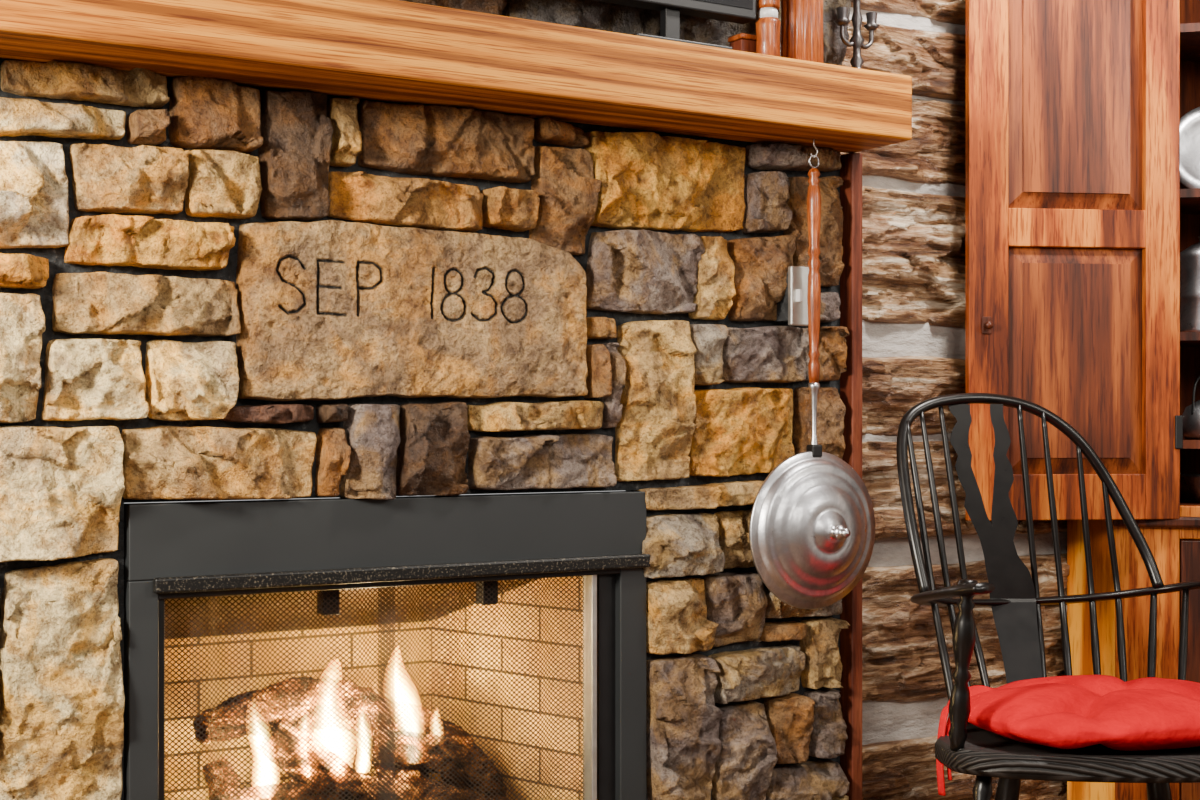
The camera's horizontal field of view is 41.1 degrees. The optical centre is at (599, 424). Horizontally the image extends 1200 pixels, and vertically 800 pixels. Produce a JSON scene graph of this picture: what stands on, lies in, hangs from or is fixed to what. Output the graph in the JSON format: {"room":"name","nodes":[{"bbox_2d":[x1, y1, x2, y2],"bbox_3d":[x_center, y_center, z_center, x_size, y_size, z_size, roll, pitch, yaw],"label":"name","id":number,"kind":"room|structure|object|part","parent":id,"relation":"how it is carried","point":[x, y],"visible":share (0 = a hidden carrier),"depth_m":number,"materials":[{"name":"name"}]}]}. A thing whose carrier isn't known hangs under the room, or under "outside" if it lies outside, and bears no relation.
{"room":"log cabin living room","nodes":[
{"label":"log cabin living room","id":0,"kind":"room"},
{"bbox_2d":[849,7,1066,744],"bbox_3d":[1.025,-0.275,3.637,1.426,2.550,0.128,0,0,-31],"label":"wall chinking","id":1,"kind":"object","parent":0,"point":[882,721],"visible":0.02,"depth_m":3.34,"materials":[{"name":"grey concrete"}]},
{"bbox_2d":[840,152,861,799],"bbox_3d":[0.469,0.235,3.166,0.027,1.530,0.125,0,0,-31],"label":"trim","id":2,"kind":"structure","parent":1,"relation":"attached to","point":[851,163],"depth_m":3.11,"materials":[{"name":"brown wood"}]},
{"bbox_2d":[841,0,1069,799],"bbox_3d":[1.066,-0.277,3.567,1.425,2.560,0.066,0,0,-31],"label":"logs","id":3,"kind":"object","parent":1,"relation":"attached to","point":[914,244],"visible":0.3,"depth_m":3.33},
{"bbox_3d":[0.096,1.030,0.385,6.560,0.059,5.675,0,0,-31],"label":"floor","id":4,"kind":"structure","parent":0,"visible":0},
{"bbox_2d":[0,0,850,799],"bbox_3d":[-0.688,-0.275,2.430,2.714,2.550,0.132,0,0,-31],"label":"stone fireplace","id":5,"kind":"object","parent":4,"relation":"on","point":[212,289],"visible":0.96,"depth_m":2.62,"materials":[{"name":"beige stone"}]},
{"bbox_2d":[124,491,649,799],"bbox_3d":[-0.429,0.489,2.839,0.923,0.738,0.494,0,0,-31],"label":"gas fireplace insert","id":6,"kind":"object","parent":5,"relation":"on","point":[518,621],"visible":0.98,"depth_m":2.72,"materials":[{"name":"black paint"}]},
{"bbox_2d":[165,586,394,799],"bbox_3d":[-0.513,0.531,2.574,0.393,0.537,0.019,0,0,-31],"label":"curtain","id":7,"kind":"object","parent":6,"relation":"hanging from","point":[381,658],"depth_m":2.58,"materials":[{"name":"black metal"}]},
{"bbox_2d":[165,578,538,638],"bbox_3d":[-0.461,0.315,2.866,0.798,0.150,0.415,0,0,-31],"label":"hood","id":8,"kind":"object","parent":6,"relation":"attached to","point":[228,610],"depth_m":2.85,"materials":[{"name":"metal"}]},
{"bbox_2d":[210,774,506,799],"bbox_3d":[-0.402,0.674,2.776,0.546,0.152,0.104,0,0,-31],"label":"log","id":9,"kind":"object","parent":6,"relation":"in","point":[370,777],"visible":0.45,"depth_m":2.75,"materials":[{"name":"brown wood"}]},
{"bbox_2d":[202,757,241,797],"bbox_3d":[-0.631,0.618,2.696,0.088,0.115,0.068,0,0,20],"label":"log","id":10,"kind":"object","parent":9,"relation":"on","point":[223,760],"visible":0.38,"depth_m":2.69,"materials":[{"name":"brown wood"}]},
{"bbox_2d":[259,720,376,799],"bbox_3d":[-0.466,0.597,2.727,0.227,0.200,0.084,0,0,-16],"label":"log","id":11,"kind":"object","parent":9,"relation":"on","point":[280,722],"visible":0.48,"depth_m":2.69,"materials":[{"name":"brown wood"}]},
{"bbox_2d":[359,687,430,781],"bbox_3d":[-0.382,0.593,2.876,0.202,0.232,0.089,0,0,34],"label":"log","id":12,"kind":"object","parent":9,"relation":"on","point":[370,690],"visible":0.15,"depth_m":2.84,"materials":[{"name":"brown wood"}]},
{"bbox_2d":[369,730,486,787],"bbox_3d":[-0.301,0.598,2.853,0.217,0.119,0.076,0,0,-31],"label":"log","id":13,"kind":"object","parent":9,"relation":"on","point":[399,732],"visible":0.48,"depth_m":2.83,"materials":[{"name":"brown wood"}]},
{"bbox_2d":[402,701,506,794],"bbox_3d":[-0.283,0.618,2.967,0.229,0.220,0.093,0,0,-13],"label":"log","id":14,"kind":"object","parent":9,"relation":"on","point":[407,704],"visible":0.27,"depth_m":2.95,"materials":[{"name":"brown wood"}]},
{"bbox_2d":[193,676,416,743],"bbox_3d":[-0.516,0.515,2.820,0.422,0.146,0.102,0,0,-37],"label":"log","id":15,"kind":"object","parent":14,"relation":"on","point":[310,678],"visible":0.52,"depth_m":2.78,"materials":[{"name":"brown wood"}]},
{"bbox_2d":[289,675,329,732],"bbox_3d":[-0.522,0.516,2.830,0.068,0.128,0.180,0,0,15],"label":"log","id":16,"kind":"object","parent":15,"relation":"on","point":[325,676],"visible":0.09,"depth_m":2.78,"materials":[{"name":"brown wood"}]},
{"bbox_3d":[-0.347,0.266,2.673,0.783,0.008,0.008,0,0,-31],"label":"curtain rod","id":17,"kind":"part","parent":6,"relation":"part of","materials":[{"name":"metal"}]},
{"bbox_2d":[378,576,583,799],"bbox_3d":[-0.199,0.531,2.761,0.389,0.537,0.019,0,0,-31],"label":"curtain","id":18,"kind":"object","parent":6,"relation":"hanging from","point":[381,658],"depth_m":2.76,"materials":[{"name":"black metal"}]},
{"bbox_2d":[0,0,911,152],"bbox_3d":[-0.643,-0.593,2.358,2.757,0.121,0.178,0,0,-31],"label":"mantel beam","id":19,"kind":"structure","parent":5,"relation":"attached to","point":[397,51],"depth_m":2.54,"materials":[{"name":"brown wood"}]},
{"bbox_2d":[399,0,755,49],"bbox_3d":[-0.139,-0.970,2.648,0.950,0.632,0.100,0,0,-31],"label":"television","id":20,"kind":"object","parent":19,"relation":"on","point":[734,11],"visible":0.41,"depth_m":2.80,"materials":[{"name":"metal"}]},
{"bbox_2d":[728,33,755,52],"bbox_3d":[0.263,-0.681,2.918,0.044,0.054,0.044,0,0,-31],"label":"wooden box","id":21,"kind":"object","parent":19,"relation":"on","point":[742,41],"visible":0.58,"depth_m":2.90,"materials":[{"name":"brown wood"}]},
{"bbox_3d":[0.263,-0.704,2.918,0.044,0.010,0.044,0,0,-31],"label":"box lid","id":22,"kind":"part","parent":21,"relation":"part of","materials":[{"name":"brown wood"}]},
{"bbox_2d":[756,0,780,56],"bbox_3d":[0.303,-0.734,2.889,0.045,0.160,0.045,0,0,-31],"label":"candle jar","id":23,"kind":"object","parent":19,"relation":"on","point":[767,23],"visible":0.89,"depth_m":2.87,"materials":[{"name":"brown wood"}]},
{"bbox_2d":[758,7,777,18],"bbox_3d":[0.303,-0.740,2.889,0.036,0.020,0.036,0,0,-31],"label":"candle","id":24,"kind":"object","parent":23,"relation":"on","point":[764,12],"depth_m":2.87,"materials":[{"name":"white wax"}]},
{"bbox_2d":[781,0,822,62],"bbox_3d":[0.371,-0.757,2.942,0.078,0.205,0.080,0,0,-31],"label":"vase","id":25,"kind":"object","parent":19,"relation":"on","point":[801,20],"visible":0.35,"depth_m":2.91,"materials":[{"name":"brown wood"}]},
{"bbox_2d":[810,139,817,157],"bbox_3d":[0.398,-0.514,2.975,0.019,0.035,0.003,0,0,-31],"label":"iron hook","id":26,"kind":"object","parent":19,"relation":"attached to","point":[813,139],"visible":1,"depth_m":2.97,"materials":[{"name":"metal"}]},
{"bbox_2d":[749,155,874,608],"bbox_3d":[0.413,-0.080,2.940,0.294,0.845,0.132,0,0,-31],"label":"pan","id":27,"kind":"object","parent":26,"relation":"hanging from","point":[812,525],"visible":1,"depth_m":2.93,"materials":[{"name":"grey metal"}]},
{"bbox_2d":[806,444,821,456],"bbox_3d":[0.398,0.048,2.974,0.024,0.024,0.022,0,0,-31],"label":"socket","id":28,"kind":"object","parent":27,"relation":"attached to","point":[812,450],"depth_m":2.96,"materials":[{"name":"metal"}]},
{"bbox_3d":[0.398,-0.276,2.975,0.027,0.404,0.027,0,0,-31],"label":"handle","id":29,"kind":"part","parent":27,"relation":"part of","materials":[{"name":"brown wood"}]},
{"bbox_2d":[834,0,879,68],"bbox_3d":[0.487,-0.749,3.034,0.104,0.190,0.054,0,0,-31],"label":"candelabra","id":30,"kind":"object","parent":19,"relation":"on","point":[857,41],"visible":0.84,"depth_m":3.03,"materials":[{"name":"silver metal"}]},
{"bbox_2d":[834,7,850,25],"bbox_3d":[0.457,-0.768,3.016,0.032,0.034,0.032,0,0,-31],"label":"cup","id":31,"kind":"object","parent":30,"relation":"on","point":[842,12],"depth_m":3.01,"materials":[{"name":"grey metal"}]},
{"bbox_3d":[0.472,-0.734,3.025,0.044,0.039,0.009,0,0,-31],"label":"arm","id":32,"kind":"part","parent":30,"relation":"part of","materials":[{"name":"grey metal"}]},
{"bbox_3d":[0.487,-0.749,3.034,0.054,0.190,0.054,0,0,-31],"label":"stem","id":33,"kind":"part","parent":30,"relation":"part of","materials":[{"name":"grey metal"}]},
{"bbox_3d":[0.503,-0.734,3.044,0.044,0.039,0.009,0,0,-31],"label":"arm","id":34,"kind":"part","parent":30,"relation":"part of","materials":[{"name":"grey metal"}]},
{"bbox_2d":[863,12,879,30],"bbox_3d":[0.518,-0.768,3.053,0.032,0.034,0.032,0,0,-31],"label":"cup","id":35,"kind":"object","parent":30,"relation":"on","point":[871,17],"depth_m":3.04,"materials":[{"name":"grey metal"}]},
{"bbox_2d":[774,266,808,325],"bbox_3d":[0.367,-0.242,3.024,0.052,0.111,0.070,0,0,-31],"label":"light switch","id":36,"kind":"object","parent":5,"relation":"attached to","point":[792,309],"visible":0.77,"depth_m":3.00,"materials":[{"name":"metal"}]},
{"bbox_3d":[0.377,-0.242,3.008,0.052,0.111,0.012,0,0,-31],"label":"plate","id":37,"kind":"part","parent":36,"relation":"part of","materials":[{"name":"metal"}]},
{"bbox_2d":[896,393,1199,799],"bbox_3d":[0.890,0.471,2.830,0.687,1.065,0.581,0,0,-2],"label":"armchair","id":38,"kind":"object","parent":4,"relation":"on","point":[1015,601],"visible":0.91,"depth_m":3.01,"materials":[{"name":"black paint"}]},
{"bbox_3d":[0.591,0.400,2.615,0.040,0.271,0.055,0,0,-31],"label":"arm post","id":39,"kind":"part","parent":38,"relation":"part of","materials":[{"name":"black paint"}]},
{"bbox_3d":[0.598,0.259,2.600,0.036,0.019,0.036,0,0,-31],"label":"arm knob","id":40,"kind":"part","parent":38,"relation":"part of","materials":[{"name":"black paint"}]},
{"bbox_3d":[0.605,0.787,2.622,0.044,0.430,0.127,0,0,45],"label":"leg","id":41,"kind":"part","parent":38,"relation":"part of","materials":[{"name":"black paint"}]},
{"bbox_3d":[0.740,0.787,2.969,0.043,0.430,0.129,0,0,-22],"label":"leg","id":42,"kind":"part","parent":38,"relation":"part of","materials":[{"name":"black paint"}]},
{"bbox_3d":[0.870,0.300,2.854,0.693,0.097,0.488,0,0,-12],"label":"arm rail","id":43,"kind":"part","parent":38,"relation":"part of","materials":[{"name":"black paint"}]},
{"bbox_3d":[0.889,0.552,2.800,0.661,0.045,0.523,0,0,-4],"label":"seat","id":44,"kind":"part","parent":38,"relation":"part of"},
{"bbox_2d":[936,675,1199,795],"bbox_3d":[0.864,0.537,2.758,0.581,0.184,0.414,0,0,-15],"label":"seat cushion","id":45,"kind":"object","parent":38,"relation":"on","point":[1073,711],"visible":0.95,"depth_m":2.63,"materials":[{"name":"fabric"}]},
{"bbox_3d":[1.058,0.787,3.005,0.044,0.432,0.157,0,0,33],"label":"leg","id":46,"kind":"part","parent":38,"relation":"part of","materials":[{"name":"black paint"}]},
{"bbox_2d":[1067,0,1199,799],"bbox_3d":[1.547,-0.180,3.371,0.799,2.360,0.780,0,0,-31],"label":"tall cabinet","id":47,"kind":"object","parent":4,"relation":"on","point":[1174,544],"visible":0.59,"depth_m":3.40,"materials":[{"name":"brown wood"}]},
{"bbox_2d":[966,0,1182,520],"bbox_3d":[0.988,-0.481,3.316,0.463,1.357,0.050,0,0,-7],"label":"door","id":48,"kind":"structure","parent":47,"relation":"attached to","point":[1073,106],"depth_m":3.32,"materials":[{"name":"brown wood"}]},
{"bbox_3d":[0.795,-0.205,3.290,0.020,0.036,0.004,0,0,-7],"label":"latch plate","id":49,"kind":"part","parent":48,"relation":"part of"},
{"bbox_3d":[0.796,-0.205,3.279,0.018,0.018,0.019,0,0,-7],"label":"latch knob","id":50,"kind":"part","parent":48,"relation":"part of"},
{"bbox_3d":[0.989,-0.764,3.329,0.300,0.632,0.018,0,0,-7],"label":"panel","id":51,"kind":"part","parent":48,"relation":"part of","materials":[{"name":"brown wood"}]},
{"bbox_3d":[0.989,-0.134,3.329,0.300,0.471,0.018,0,0,-7],"label":"panel","id":52,"kind":"part","parent":48,"relation":"part of","materials":[{"name":"brown wood"}]},
{"bbox_3d":[0.989,-0.408,3.328,0.298,0.079,0.021,0,0,-7],"label":"rail","id":53,"kind":"part","parent":48,"relation":"part of","materials":[{"name":"brown wood"}]},
{"bbox_3d":[0.989,0.149,3.328,0.298,0.095,0.021,0,0,-7],"label":"rail","id":54,"kind":"part","parent":48,"relation":"part of","materials":[{"name":"brown wood"}]},
{"bbox_3d":[1.517,0.203,3.279,0.890,0.023,0.021,0,0,14],"label":"waist moulding","id":55,"kind":"part","parent":47,"relation":"part of","materials":[{"name":"brown wood"}]},
{"bbox_2d":[1180,236,1199,331],"bbox_3d":[1.319,-0.305,3.476,0.135,0.215,0.115,0,0,5],"label":"pewter tankard","id":56,"kind":"object","parent":47,"relation":"on","point":[1189,257],"visible":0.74,"depth_m":3.45,"materials":[{"name":"silver metal"}]},
{"bbox_2d":[1180,107,1199,188],"bbox_3d":[1.359,-0.607,3.529,0.210,0.208,0.044,0,0,13],"label":"plate","id":57,"kind":"object","parent":47,"relation":"on","point":[1190,122],"visible":0.68,"depth_m":3.55,"materials":[{"name":"silver metal"}]},
{"bbox_3d":[1.523,0.205,3.302,0.620,0.070,0.023,0,0,14],"label":"waist rail","id":58,"kind":"part","parent":47,"relation":"part of","materials":[{"name":"brown wood"}]},
{"bbox_2d":[1180,23,1199,62],"bbox_3d":[1.543,-0.841,3.380,0.689,0.018,0.689,0,0,-31],"label":"shelf","id":59,"kind":"object","parent":47,"relation":"attached to","point":[1189,32],"depth_m":3.49,"materials":[{"name":"brown wood"}]},
{"bbox_2d":[1180,188,1199,214],"bbox_3d":[1.543,-0.491,3.380,0.689,0.018,0.689,0,0,-31],"label":"shelf","id":60,"kind":"object","parent":47,"relation":"attached to","point":[1189,198],"depth_m":3.45,"materials":[{"name":"brown wood"}]},
{"bbox_2d":[1180,332,1199,346],"bbox_3d":[1.543,-0.188,3.380,0.689,0.018,0.689,0,0,-31],"label":"shelf","id":61,"kind":"object","parent":47,"relation":"attached to","point":[1187,339],"depth_m":3.39,"materials":[{"name":"brown wood"}]},
{"bbox_2d":[1180,499,1199,505],"bbox_3d":[1.543,0.179,3.380,0.689,0.018,0.689,0,0,-31],"label":"shelf","id":62,"kind":"object","parent":47,"relation":"attached to","point":[1183,502],"depth_m":3.51,"materials":[{"name":"brown wood"}]},
{"bbox_2d":[1181,474,1199,502],"bbox_3d":[1.326,0.138,3.462,0.130,0.062,0.130,0,0,-31],"label":"bowl","id":63,"kind":"object","parent":47,"relation":"on","point":[1192,481],"visible":1,"depth_m":3.44,"materials":[{"name":"black"}]},
{"bbox_2d":[1182,375,1199,439],"bbox_3d":[1.317,-0.043,3.465,0.116,0.148,0.116,0,0,-31],"label":"kettle","id":64,"kind":"object","parent":47,"relation":"on","point":[1191,414],"visible":0.96,"depth_m":3.44,"materials":[{"name":"metal"}]},
{"bbox_2d":[1183,439,1199,448],"bbox_3d":[1.543,0.041,3.380,0.689,0.018,0.689,0,0,-31],"label":"shelf","id":65,"kind":"object","parent":47,"relation":"attached to","point":[1187,443],"depth_m":3.38,"materials":[{"name":"brown wood"}]}
]}

